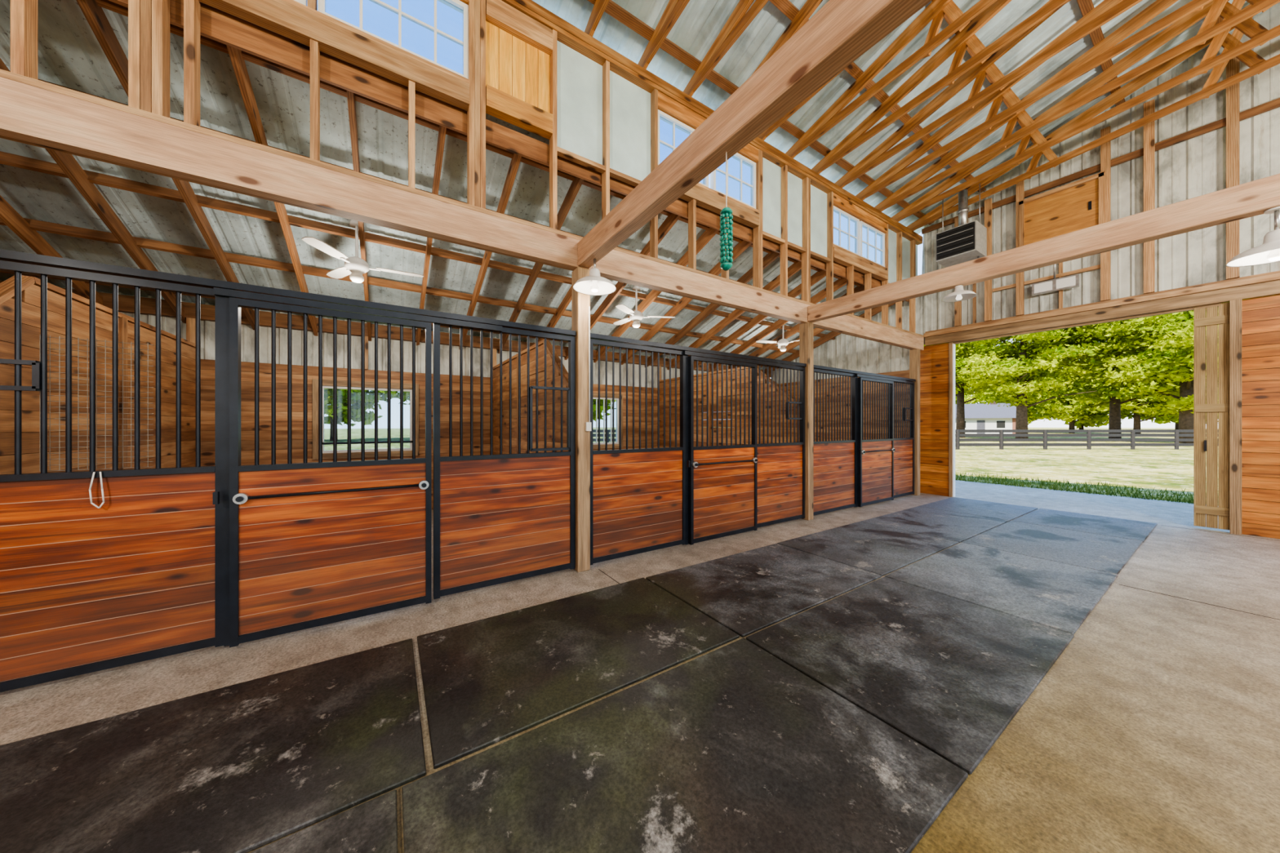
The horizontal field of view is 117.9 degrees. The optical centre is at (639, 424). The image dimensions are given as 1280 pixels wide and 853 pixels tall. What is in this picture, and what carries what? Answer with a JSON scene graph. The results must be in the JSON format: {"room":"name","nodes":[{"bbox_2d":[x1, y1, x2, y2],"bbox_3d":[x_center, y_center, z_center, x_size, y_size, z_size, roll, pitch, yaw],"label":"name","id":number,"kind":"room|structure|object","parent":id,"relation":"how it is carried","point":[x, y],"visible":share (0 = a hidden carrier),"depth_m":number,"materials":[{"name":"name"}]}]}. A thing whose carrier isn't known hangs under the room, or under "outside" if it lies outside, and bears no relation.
{"room":"farm building","nodes":[
{"label":"farm building","id":0,"kind":"room"},
{"bbox_2d":[0,280,773,509],"bbox_3d":[-1.840,-0.110,7.004,12.950,2.900,0.110,0,0,-33],"label":"wall","id":1,"kind":"structure","parent":0,"point":[126,303],"depth_m":5.52,"materials":[{"name":"wood"}]},
{"bbox_2d":[312,378,418,459],"bbox_3d":[-3.957,-0.070,5.628,1.260,1.100,0.070,0,0,-33],"label":"trim","id":2,"kind":"structure","parent":1,"relation":"attached to","point":[315,382],"depth_m":5.51,"materials":[{"name":"brown wood"}]},
{"bbox_2d":[322,385,412,453],"bbox_3d":[-3.971,-0.070,5.649,1.100,0.940,0.060,0,0,-33],"label":"window","id":3,"kind":"structure","parent":1,"relation":"in","point":[323,386],"depth_m":5.64,"materials":[{"name":"white plastic"}]},
{"bbox_2d":[593,396,618,444],"bbox_3d":[-0.931,-0.070,7.625,1.150,0.940,0.060,0,0,-33],"label":"window","id":4,"kind":"structure","parent":1,"relation":"in","point":[596,398],"depth_m":7.81,"materials":[{"name":"white plastic"}]},
{"bbox_2d":[593,392,622,448],"bbox_3d":[-0.907,-0.070,7.587,1.310,1.100,0.030,0,0,-33],"label":"trim","id":5,"kind":"structure","parent":1,"relation":"attached to","point":[595,394],"depth_m":7.85,"materials":[{"name":"wood"}]},
{"bbox_2d":[0,0,875,369],"bbox_3d":[-0.968,-2.031,5.755,13.050,1.354,3.905,0,0,-33],"label":"ceiling","id":6,"kind":"structure","parent":0,"point":[70,55],"depth_m":3.76,"materials":[{"name":"grey metal"}]},
{"bbox_2d":[0,0,903,374],"bbox_3d":[-0.936,-1.869,5.677,12.820,1.395,3.706,0,0,-33],"label":"framing","id":7,"kind":"object","parent":6,"relation":"attached to","point":[67,166],"visible":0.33,"depth_m":3.90,"materials":[{"name":"brown wood"}]},
{"bbox_2d":[301,219,423,283],"bbox_3d":[-2.818,-1.779,4.033,0.965,0.642,1.052,0,0,-33],"label":"ceiling fan","id":8,"kind":"object","parent":7,"relation":"hanging from","point":[355,267],"visible":0.89,"depth_m":3.91,"materials":[{"name":"white plastic"}]},
{"bbox_2d":[613,285,675,328],"bbox_3d":[-0.110,-1.779,5.917,1.053,0.642,0.957,0,0,-33],"label":"ceiling fan","id":9,"kind":"object","parent":6,"relation":"hanging from","point":[636,316],"visible":0.88,"depth_m":5.77,"materials":[{"name":"white plastic"}]},
{"bbox_2d":[755,324,813,351],"bbox_3d":[2.865,-1.779,7.608,1.037,0.642,1.010,0,0,-33],"label":"ceiling fan","id":10,"kind":"object","parent":6,"relation":"hanging from","point":[783,343],"visible":0.73,"depth_m":7.64,"materials":[{"name":"white plastic"}]},
{"bbox_2d":[584,0,608,36],"bbox_3d":[2.167,-4.405,-0.380,0.078,1.664,10.240,0,0,-33],"label":"roof truss","id":11,"kind":"object","parent":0,"point":[600,6],"depth_m":3.52,"materials":[{"name":"brown wood"}]},
{"bbox_2d":[0,480,1279,852],"bbox_3d":[2.916,1.400,2.074,15.750,0.120,14.100,0,0,-33],"label":"floor","id":12,"kind":"structure","parent":0,"point":[1156,728],"depth_m":1.93,"materials":[{"name":"concrete"}]},
{"bbox_2d":[0,275,195,474],"bbox_3d":[-4.439,0.190,3.214,0.080,2.300,3.451,0,0,-33],"label":"wall","id":13,"kind":"structure","parent":12,"relation":"on","point":[31,286],"depth_m":2.96,"materials":[{"name":"brown wood"}]},
{"bbox_2d":[0,638,426,852],"bbox_3d":[-1.846,1.330,1.450,1.750,0.018,1.093,0,0,-33],"label":"rubber floor mat","id":14,"kind":"object","parent":12,"relation":"on","point":[246,766],"visible":1,"depth_m":1.49,"materials":[{"name":"black rubber"}]},
{"bbox_2d":[0,248,575,692],"bbox_3d":[-1.977,0.235,2.600,3.320,2.170,0.155,0,0,-33],"label":"stall","id":15,"kind":"object","parent":12,"relation":"on","point":[172,561],"visible":1,"depth_m":2.30,"materials":[{"name":"black paint"}]},
{"bbox_2d":[88,471,104,508],"bbox_3d":[-2.853,0.346,2.027,0.052,0.192,0.016,0,0,-33],"label":"lead rope","id":16,"kind":"object","parent":15,"relation":"hanging from","point":[93,474],"visible":1,"depth_m":2.02,"materials":[{"name":"white fabric"}]},
{"bbox_2d":[249,789,397,852],"bbox_3d":[-1.259,1.330,0.496,1.614,0.018,1.108,0,0,-33],"label":"rubber floor mat","id":17,"kind":"object","parent":12,"relation":"on","point":[371,826],"visible":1,"depth_m":1.24,"materials":[{"name":"black rubber"}]},
{"bbox_2d":[493,339,568,454],"bbox_3d":[-1.539,0.190,5.100,0.080,2.300,3.451,0,0,-33],"label":"wall","id":18,"kind":"structure","parent":12,"relation":"on","point":[505,364],"depth_m":4.72,"materials":[{"name":"brown wood"}]},
{"bbox_2d":[417,577,739,768],"bbox_3d":[-0.384,1.330,2.412,1.698,0.018,1.093,0,0,-33],"label":"rubber floor mat","id":19,"kind":"object","parent":12,"relation":"on","point":[487,682],"visible":1,"depth_m":2.19,"materials":[{"name":"black rubber"}]},
{"bbox_2d":[572,266,590,572],"bbox_3d":[-0.548,-0.044,3.577,0.124,2.769,0.145,0,0,-33],"label":"timber post","id":20,"kind":"object","parent":12,"relation":"on","point":[580,302],"visible":0.9,"depth_m":3.52,"materials":[{"name":"beige wood"}]},
{"bbox_2d":[585,306,591,431],"bbox_3d":[-0.472,-0.510,3.524,0.050,1.140,0.024,0,0,-33],"label":"conduit","id":21,"kind":"object","parent":20,"relation":"attached to","point":[588,424],"visible":1,"depth_m":3.52,"materials":[{"name":"white plastic"}]},
{"bbox_2d":[401,638,968,852],"bbox_3d":[0.188,1.330,1.435,1.804,0.018,1.108,0,0,-33],"label":"rubber floor mat","id":22,"kind":"object","parent":12,"relation":"on","point":[731,748],"visible":1,"depth_m":1.43,"materials":[{"name":"black rubber"}]},
{"bbox_2d":[590,333,806,564],"bbox_3d":[0.928,0.235,4.489,3.330,2.170,0.155,0,0,-33],"label":"stall","id":23,"kind":"object","parent":12,"relation":"on","point":[642,500],"visible":0.99,"depth_m":4.22,"materials":[{"name":"black paint"}]},
{"bbox_2d":[659,366,799,447],"bbox_3d":[1.371,0.190,6.992,0.080,2.300,3.451,0,0,-33],"label":"wall","id":24,"kind":"structure","parent":12,"relation":"on","point":[673,380],"depth_m":6.76,"materials":[{"name":"brown wood"}]},
{"bbox_2d":[645,543,881,637],"bbox_3d":[1.082,1.330,3.354,1.754,0.018,1.093,0,0,-33],"label":"rubber floor mat","id":25,"kind":"object","parent":12,"relation":"on","point":[747,593],"visible":0.94,"depth_m":3.21,"materials":[{"name":"black rubber"}]},
{"bbox_2d":[799,322,813,519],"bbox_3d":[2.361,-0.044,5.468,0.124,2.769,0.145,0,0,-33],"label":"timber post","id":26,"kind":"object","parent":12,"relation":"on","point":[806,330],"visible":0.8,"depth_m":5.40,"materials":[{"name":"beige wood"}]},
{"bbox_2d":[813,364,915,515],"bbox_3d":[3.812,0.235,6.364,3.270,2.170,0.155,0,0,-33],"label":"stall","id":27,"kind":"object","parent":12,"relation":"on","point":[855,472],"visible":0.95,"depth_m":6.21,"materials":[{"name":"black paint"}]},
{"bbox_2d":[777,521,959,576],"bbox_3d":[2.562,1.330,4.324,1.754,0.018,1.093,0,0,-33],"label":"rubber floor mat","id":28,"kind":"object","parent":12,"relation":"on","point":[881,550],"visible":0.9,"depth_m":4.17,"materials":[{"name":"grey rubber"}]},
{"bbox_2d":[746,576,1074,774],"bbox_3d":[1.694,1.330,2.412,1.754,0.018,1.108,0,0,-33],"label":"rubber floor mat","id":29,"kind":"object","parent":12,"relation":"on","point":[949,674],"visible":0.96,"depth_m":2.18,"materials":[{"name":"black rubber"}]},
{"bbox_2d":[909,348,919,495],"bbox_3d":[5.241,-0.044,7.349,0.120,2.769,0.130,0,0,-33],"label":"timber post","id":30,"kind":"object","parent":12,"relation":"on","point":[914,354],"visible":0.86,"depth_m":7.30,"materials":[{"name":"beige wood"}]},
{"bbox_2d":[861,506,1008,542],"bbox_3d":[4.047,1.330,5.288,1.754,0.018,1.093,0,0,-33],"label":"rubber floor mat","id":31,"kind":"object","parent":12,"relation":"on","point":[960,527],"visible":0.94,"depth_m":5.18,"materials":[{"name":"grey rubber"}]},
{"bbox_2d":[598,524,1279,619],"bbox_3d":[3.360,1.340,0.336,11.208,0.004,9.500,0,0,-33],"label":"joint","id":32,"kind":"object","parent":12,"relation":"in","point":[1161,525],"depth_m":3.06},
{"bbox_2d":[919,497,1037,520],"bbox_3d":[5.399,1.330,6.170,1.444,0.018,1.093,0,0,-33],"label":"rubber floor mat","id":33,"kind":"object","parent":12,"relation":"on","point":[973,507],"visible":0.9,"depth_m":6.08,"materials":[{"name":"grey rubber"}]},
{"bbox_2d":[884,542,1118,634],"bbox_3d":[3.175,1.330,3.382,1.754,0.018,1.108,0,0,-33],"label":"rubber floor mat","id":34,"kind":"object","parent":12,"relation":"on","point":[1059,596],"visible":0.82,"depth_m":3.24,"materials":[{"name":"grey rubber"}]},
{"bbox_2d":[962,520,1142,574],"bbox_3d":[4.655,1.330,4.351,1.754,0.018,1.108,0,0,-33],"label":"rubber floor mat","id":35,"kind":"object","parent":12,"relation":"on","point":[1110,554],"visible":0.9,"depth_m":4.26,"materials":[{"name":"grey rubber"}]},
{"bbox_2d":[1012,508,1157,542],"bbox_3d":[6.013,1.330,5.227,1.444,0.018,1.108,0,0,-33],"label":"rubber floor mat","id":36,"kind":"object","parent":12,"relation":"on","point":[1140,531],"visible":0.92,"depth_m":5.13,"materials":[{"name":"grey rubber"}]},
{"bbox_2d":[637,0,689,69],"bbox_3d":[2.679,-4.405,-0.048,0.078,1.664,10.240,0,0,-33],"label":"roof truss","id":37,"kind":"object","parent":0,"point":[673,10],"depth_m":3.67,"materials":[{"name":"brown wood"}]},
{"bbox_2d":[683,0,768,96],"bbox_3d":[3.190,-4.405,0.285,0.078,1.664,10.240,0,0,-33],"label":"roof truss","id":38,"kind":"object","parent":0,"point":[738,21],"depth_m":3.81,"materials":[{"name":"brown wood"}]},
{"bbox_2d":[557,40,917,283],"bbox_3d":[0.096,-3.130,4.118,12.850,1.260,0.050,0,0,-33],"label":"wall","id":39,"kind":"structure","parent":0,"point":[580,78],"depth_m":3.94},
{"bbox_2d":[751,0,822,75],"bbox_3d":[3.702,-4.405,0.617,0.078,1.664,10.240,0,0,-33],"label":"roof truss","id":40,"kind":"object","parent":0,"point":[810,6],"depth_m":3.85,"materials":[{"name":"brown wood"}]},
{"bbox_2d":[785,0,997,158],"bbox_3d":[4.724,-4.405,1.282,0.078,1.664,10.240,0,0,-33],"label":"roof truss","id":41,"kind":"object","parent":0,"point":[935,11],"depth_m":4.18,"materials":[{"name":"brown wood"}]},
{"bbox_2d":[532,0,1262,234],"bbox_3d":[2.809,-4.564,0.037,13.150,1.558,10.308,0,0,-33],"label":"ceiling","id":42,"kind":"structure","parent":0,"point":[700,24],"depth_m":4.54,"materials":[{"name":"metal"}]},
{"bbox_2d":[757,67,845,140],"bbox_3d":[4.213,-4.405,0.950,0.078,1.664,10.240,0,0,-33],"label":"roof truss","id":43,"kind":"object","parent":42,"relation":"attached to","point":[768,131],"depth_m":4.66,"materials":[{"name":"brown wood"}]},
{"bbox_2d":[855,0,1213,200],"bbox_3d":[6.259,-4.405,2.280,0.078,1.664,10.240,0,0,-33],"label":"roof truss","id":44,"kind":"object","parent":42,"relation":"attached to","point":[900,170],"depth_m":4.79,"materials":[{"name":"brown wood"}]},
{"bbox_2d":[874,0,1279,211],"bbox_3d":[6.770,-4.405,2.612,0.078,1.664,10.240,0,0,-33],"label":"roof truss","id":45,"kind":"object","parent":42,"relation":"attached to","point":[1208,29],"depth_m":4.64,"materials":[{"name":"brown wood"}]},
{"bbox_2d":[891,0,1279,222],"bbox_3d":[7.282,-4.405,2.945,0.078,1.664,10.240,0,0,-33],"label":"roof truss","id":46,"kind":"object","parent":42,"relation":"attached to","point":[1259,35],"depth_m":4.81,"materials":[{"name":"brown wood"}]},
{"bbox_2d":[906,4,1279,231],"bbox_3d":[7.793,-4.405,3.277,0.078,1.664,10.240,0,0,-33],"label":"roof truss","id":47,"kind":"object","parent":42,"relation":"attached to","point":[1256,64],"depth_m":5.17,"materials":[{"name":"brown wood"}]},
{"bbox_2d":[587,0,1222,225],"bbox_3d":[2.754,-4.554,0.002,12.820,1.429,9.392,0,0,-33],"label":"roof","id":48,"kind":"structure","parent":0,"point":[786,7],"depth_m":4.40,"materials":[{"name":"brown wood"}]},
{"bbox_2d":[935,183,986,267],"bbox_3d":[5.175,-3.085,6.227,0.514,1.430,0.520,0,0,-33],"label":"heater","id":49,"kind":"object","parent":48,"relation":"hanging from","point":[966,242],"visible":0.94,"depth_m":6.12,"materials":[{"name":"black"}]},
{"bbox_2d":[811,0,1071,173],"bbox_3d":[5.236,-4.405,1.615,0.078,1.664,10.240,0,0,-33],"label":"roof truss","id":50,"kind":"object","parent":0,"point":[959,43],"depth_m":4.34,"materials":[{"name":"brown wood"}]},
{"bbox_2d":[834,0,1142,187],"bbox_3d":[5.747,-4.405,1.947,0.078,1.664,10.240,0,0,-33],"label":"roof truss","id":51,"kind":"object","parent":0,"point":[879,155],"depth_m":4.61,"materials":[{"name":"brown wood"}]},
{"bbox_2d":[772,2,1279,538],"bbox_3d":[7.172,-2.009,5.021,0.060,6.698,13.200,0,0,-33],"label":"wall","id":52,"kind":"structure","parent":0,"point":[1196,166],"depth_m":5.22,"materials":[{"name":"metal"}]},
{"bbox_2d":[0,69,924,351],"bbox_3d":[0.118,-1.573,4.038,12.800,0.285,0.158,0,0,-33],"label":"beam","id":53,"kind":"structure","parent":52,"relation":"attached to","point":[33,112],"depth_m":2.52,"materials":[{"name":"beige wood"}]},
{"bbox_2d":[10,0,922,333],"bbox_3d":[0.096,-2.683,4.073,12.800,1.935,0.155,0,0,-33],"label":"framing","id":54,"kind":"object","parent":53,"relation":"on","point":[149,21],"visible":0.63,"depth_m":3.10,"materials":[{"name":"brown wood"}]},
{"bbox_2d":[293,0,307,6],"bbox_3d":[-2.464,-3.045,2.405,0.590,0.610,0.060,0,0,-33],"label":"window","id":55,"kind":"structure","parent":54,"relation":"attached to","point":[302,2],"depth_m":2.53,"materials":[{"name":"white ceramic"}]},
{"bbox_2d":[318,0,468,79],"bbox_3d":[-1.777,-3.045,2.852,0.930,0.610,0.060,0,0,-33],"label":"window","id":56,"kind":"structure","parent":54,"relation":"attached to","point":[457,5],"depth_m":2.97,"materials":[{"name":"white glass"}]},
{"bbox_2d":[485,21,550,113],"bbox_3d":[-1.052,-3.045,3.339,0.556,0.570,0.025,0,0,-33],"label":"board","id":57,"kind":"object","parent":54,"relation":"attached to","point":[514,67],"visible":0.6,"depth_m":3.32,"materials":[{"name":"brown wood"}]},
{"bbox_2d":[657,109,708,187],"bbox_3d":[0.474,-3.045,4.316,0.740,0.610,0.060,0,0,-33],"label":"window","id":58,"kind":"structure","parent":54,"relation":"attached to","point":[662,116],"depth_m":4.24,"materials":[{"name":"white glass"}]},
{"bbox_2d":[710,152,755,208],"bbox_3d":[1.162,-3.045,4.763,0.740,0.610,0.060,0,0,-33],"label":"window","id":59,"kind":"structure","parent":54,"relation":"attached to","point":[738,157],"depth_m":4.82,"materials":[{"name":"white glass"}]},
{"bbox_2d":[833,205,859,255],"bbox_3d":[3.241,-3.045,6.115,0.800,0.610,0.060,0,0,-33],"label":"window","id":60,"kind":"structure","parent":54,"relation":"attached to","point":[836,210],"depth_m":6.17,"materials":[{"name":"white glass"}]},
{"bbox_2d":[859,220,884,266],"bbox_3d":[3.953,-3.045,6.578,0.800,0.610,0.060,0,0,-33],"label":"window","id":61,"kind":"structure","parent":54,"relation":"attached to","point":[876,232],"depth_m":6.62,"materials":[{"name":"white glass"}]},
{"bbox_2d":[1031,264,1079,296],"bbox_3d":[6.407,-2.420,5.955,0.065,0.720,0.500,0,0,-33],"label":"light fixture","id":62,"kind":"object","parent":52,"relation":"attached to","point":[1073,281],"visible":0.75,"depth_m":5.93,"materials":[{"name":"metal"}]},
{"bbox_2d":[1018,170,1105,246],"bbox_3d":[6.457,-3.230,5.928,0.070,0.820,0.900,0,0,-33],"label":"hatch","id":63,"kind":"object","parent":52,"relation":"attached to","point":[1077,205],"visible":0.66,"depth_m":5.90,"materials":[{"name":"brown wood"}]},
{"bbox_2d":[948,302,1221,497],"bbox_3d":[6.532,-0.095,6.006,0.100,2.870,2.790,0,0,-33],"label":"door frame","id":64,"kind":"structure","parent":52,"relation":"attached to","point":[951,344],"depth_m":7.11,"materials":[{"name":"beige wood"}]},
{"bbox_2d":[921,57,1279,346],"bbox_3d":[8.099,-3.270,3.476,0.130,3.500,9.600,0,0,-33],"label":"framing","id":65,"kind":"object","parent":52,"relation":"attached to","point":[1267,284],"depth_m":5.36,"materials":[{"name":"brown wood"}]},
{"bbox_2d":[1193,302,1230,529],"bbox_3d":[7.256,-0.105,4.892,0.100,2.830,0.257,0,0,-33],"label":"door","id":66,"kind":"structure","parent":52,"relation":"in","point":[1216,445],"depth_m":4.88,"materials":[{"name":"brown wood"}]},
{"bbox_2d":[1230,298,1241,535],"bbox_3d":[7.292,-0.090,4.717,0.070,2.860,0.080,0,0,-33],"label":"post","id":67,"kind":"object","parent":52,"relation":"attached to","point":[1236,304],"depth_m":4.70,"materials":[{"name":"brown wood"}]},
{"label":"outside","id":68,"kind":"structure","parent":0,"visible":0},
{"bbox_2d":[324,426,1206,503],"bbox_3d":[39.402,1.480,49.472,360.000,0.220,280.000,0,0,-33],"label":"ground","id":69,"kind":"structure","parent":68,"point":[1169,468],"depth_m":14.21,"materials":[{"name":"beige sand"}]},
{"bbox_2d":[324,388,409,440],"bbox_3d":[-26.134,-3.677,32.764,11.652,10.133,11.949,0,0,-6],"label":"tree","id":70,"kind":"object","parent":69,"relation":"on","point":[342,394],"visible":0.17,"depth_m":32.81,"materials":[{"name":"green plant"}]},
{"bbox_2d":[395,391,409,404],"bbox_3d":[-17.720,-3.537,38.014,11.696,9.853,12.483,0,0,24],"label":"tree","id":71,"kind":"object","parent":69,"relation":"on","point":[406,396],"visible":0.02,"depth_m":35.61,"materials":[{"name":"green plant"}]},
{"bbox_2d":[593,399,616,422],"bbox_3d":[-7.759,-3.488,45.127,12.389,9.755,12.117,0,0,-33],"label":"tree","id":72,"kind":"object","parent":69,"relation":"on","point":[594,400],"visible":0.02,"depth_m":44.07,"materials":[{"name":"green plant"}]},
{"bbox_2d":[593,429,1206,449],"bbox_3d":[20.512,0.835,21.120,49.607,1.110,0.194,0,0,0],"label":"fence","id":73,"kind":"object","parent":69,"relation":"on","point":[957,434],"visible":0.27,"depth_m":21.10,"materials":[{"name":"paint"}]},
{"bbox_2d":[955,386,976,404],"bbox_3d":[76.514,-5.528,99.944,16.308,13.836,17.892,0,0,-33],"label":"tree","id":74,"kind":"object","parent":69,"relation":"on","point":[970,387],"visible":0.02,"depth_m":95.69,"materials":[{"name":"green plant"}]},
{"bbox_2d":[924,336,1033,437],"bbox_3d":[33.589,-6.170,40.115,12.960,15.120,12.172,0,0,-22],"label":"oak tree","id":75,"kind":"object","parent":69,"relation":"on","point":[961,350],"visible":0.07,"depth_m":38.94,"materials":[{"name":"green plant"}]},
{"bbox_2d":[955,400,1016,433],"bbox_3d":[51.726,-1.110,59.870,10.800,5.000,8.000,0,0,37],"label":"farmhouse","id":76,"kind":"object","parent":69,"relation":"on","point":[977,416],"visible":0.42,"depth_m":56.66,"materials":[{"name":"grey"}]},
{"bbox_2d":[964,368,1049,420],"bbox_3d":[64.752,-4.952,68.667,12.846,12.684,12.584,0,0,-33],"label":"tree","id":77,"kind":"object","parent":69,"relation":"on","point":[1031,411],"visible":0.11,"depth_m":67.52,"materials":[{"name":"green plant"}]},
{"bbox_2d":[971,394,1061,424],"bbox_3d":[87.037,-5.492,88.586,17.070,13.763,16.911,0,0,-33],"label":"tree","id":78,"kind":"object","parent":69,"relation":"on","point":[1033,418],"visible":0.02,"depth_m":85.54,"materials":[{"name":"green plant"}]},
{"bbox_2d":[955,322,1117,438],"bbox_3d":[34.213,-6.291,34.215,12.064,15.361,11.914,0,0,-22],"label":"oak tree","id":79,"kind":"object","parent":69,"relation":"on","point":[1018,371],"visible":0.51,"depth_m":32.91,"materials":[{"name":"green plant"}]},
{"bbox_2d":[1026,359,1109,433],"bbox_3d":[65.994,-4.711,59.054,12.455,12.201,13.260,0,0,-33],"label":"tree","id":80,"kind":"object","parent":69,"relation":"on","point":[1056,406],"visible":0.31,"depth_m":58.45,"materials":[{"name":"green plant"}]},
{"bbox_2d":[955,471,1206,504],"bbox_3d":[8.727,1.300,9.258,2.096,0.160,22.085,0,0,-33],"label":"grass verge","id":81,"kind":"structure","parent":69,"relation":"on","point":[1051,486],"depth_m":8.03,"materials":[{"name":"green plant"}]},
{"bbox_2d":[1047,407,1124,429],"bbox_3d":[94.923,-5.394,83.015,16.783,13.568,16.728,0,0,-33],"label":"tree","id":82,"kind":"object","parent":69,"relation":"on","point":[1092,424],"visible":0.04,"depth_m":80.79,"materials":[{"name":"green plant"}]},
{"bbox_2d":[1030,317,1206,438],"bbox_3d":[41.730,-5.412,33.863,13.150,13.604,12.417,0,0,-17],"label":"oak tree","id":83,"kind":"object","parent":69,"relation":"on","point":[1114,421],"visible":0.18,"depth_m":32.93,"materials":[{"name":"green plant"}]},
{"bbox_2d":[1065,365,1178,433],"bbox_3d":[66.746,-4.790,51.508,12.704,12.361,12.367,0,0,-33],"label":"tree","id":84,"kind":"object","parent":69,"relation":"on","point":[1130,406],"visible":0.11,"depth_m":51.36,"materials":[{"name":"green plant"}]},
{"bbox_2d":[1065,296,1264,443],"bbox_3d":[40.064,-6.537,27.858,11.745,15.855,12.157,0,0,11],"label":"oak tree","id":85,"kind":"object","parent":69,"relation":"on","point":[1178,335],"visible":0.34,"depth_m":27.99,"materials":[{"name":"green plant"}]},
{"bbox_2d":[1124,401,1206,429],"bbox_3d":[91.861,-5.719,66.900,16.285,14.219,17.566,0,0,-33],"label":"tree","id":86,"kind":"object","parent":69,"relation":"on","point":[1165,419],"visible":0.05,"depth_m":65.09,"materials":[{"name":"green plant"}]},
{"bbox_3d":[5.328,-1.155,-4.021,12.950,4.990,0.150,0,0,-33],"label":"wall","id":87,"kind":"structure","parent":0,"visible":0},
{"bbox_2d":[577,0,931,268],"bbox_3d":[2.056,-1.545,-0.429,0.120,0.210,9.440,0,0,-33],"label":"tie beam","id":88,"kind":"structure","parent":87,"relation":"attached to","point":[841,32],"depth_m":1.80,"materials":[{"name":"brown wood"}]},
{"bbox_2d":[573,258,616,295],"bbox_3d":[-0.394,-1.339,3.358,0.376,0.367,0.376,0,0,-33],"label":"lamp","id":89,"kind":"object","parent":88,"relation":"hanging from","point":[593,284],"visible":0.96,"depth_m":3.38,"materials":[{"name":"white metal"}]},
{"bbox_2d":[720,151,733,271],"bbox_3d":[0.456,-1.125,2.033,0.068,0.625,0.070,0,0,-33],"label":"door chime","id":90,"kind":"object","parent":88,"relation":"hanging from","point":[726,265],"visible":1,"depth_m":2.01,"materials":[{"name":"plastic"}]},
{"bbox_2d":[808,173,1279,322],"bbox_3d":[4.965,-1.545,1.463,0.120,0.210,9.440,0,0,-33],"label":"tie beam","id":91,"kind":"structure","parent":87,"relation":"attached to","point":[1252,198],"depth_m":3.25,"materials":[{"name":"beige wood"}]},
{"bbox_2d":[942,284,977,302],"bbox_3d":[3.313,-1.365,4.003,0.282,0.147,0.282,0,0,-33],"label":"lamp","id":92,"kind":"object","parent":91,"relation":"hanging from","point":[959,294],"visible":1,"depth_m":3.99,"materials":[{"name":"white metal"}]},
{"bbox_2d":[1226,206,1279,266],"bbox_3d":[4.246,-1.266,2.569,0.376,0.343,0.376,0,0,-33],"label":"lamp","id":93,"kind":"object","parent":91,"relation":"hanging from","point":[1268,251],"visible":1,"depth_m":2.58,"materials":[{"name":"white metal"}]}
]}

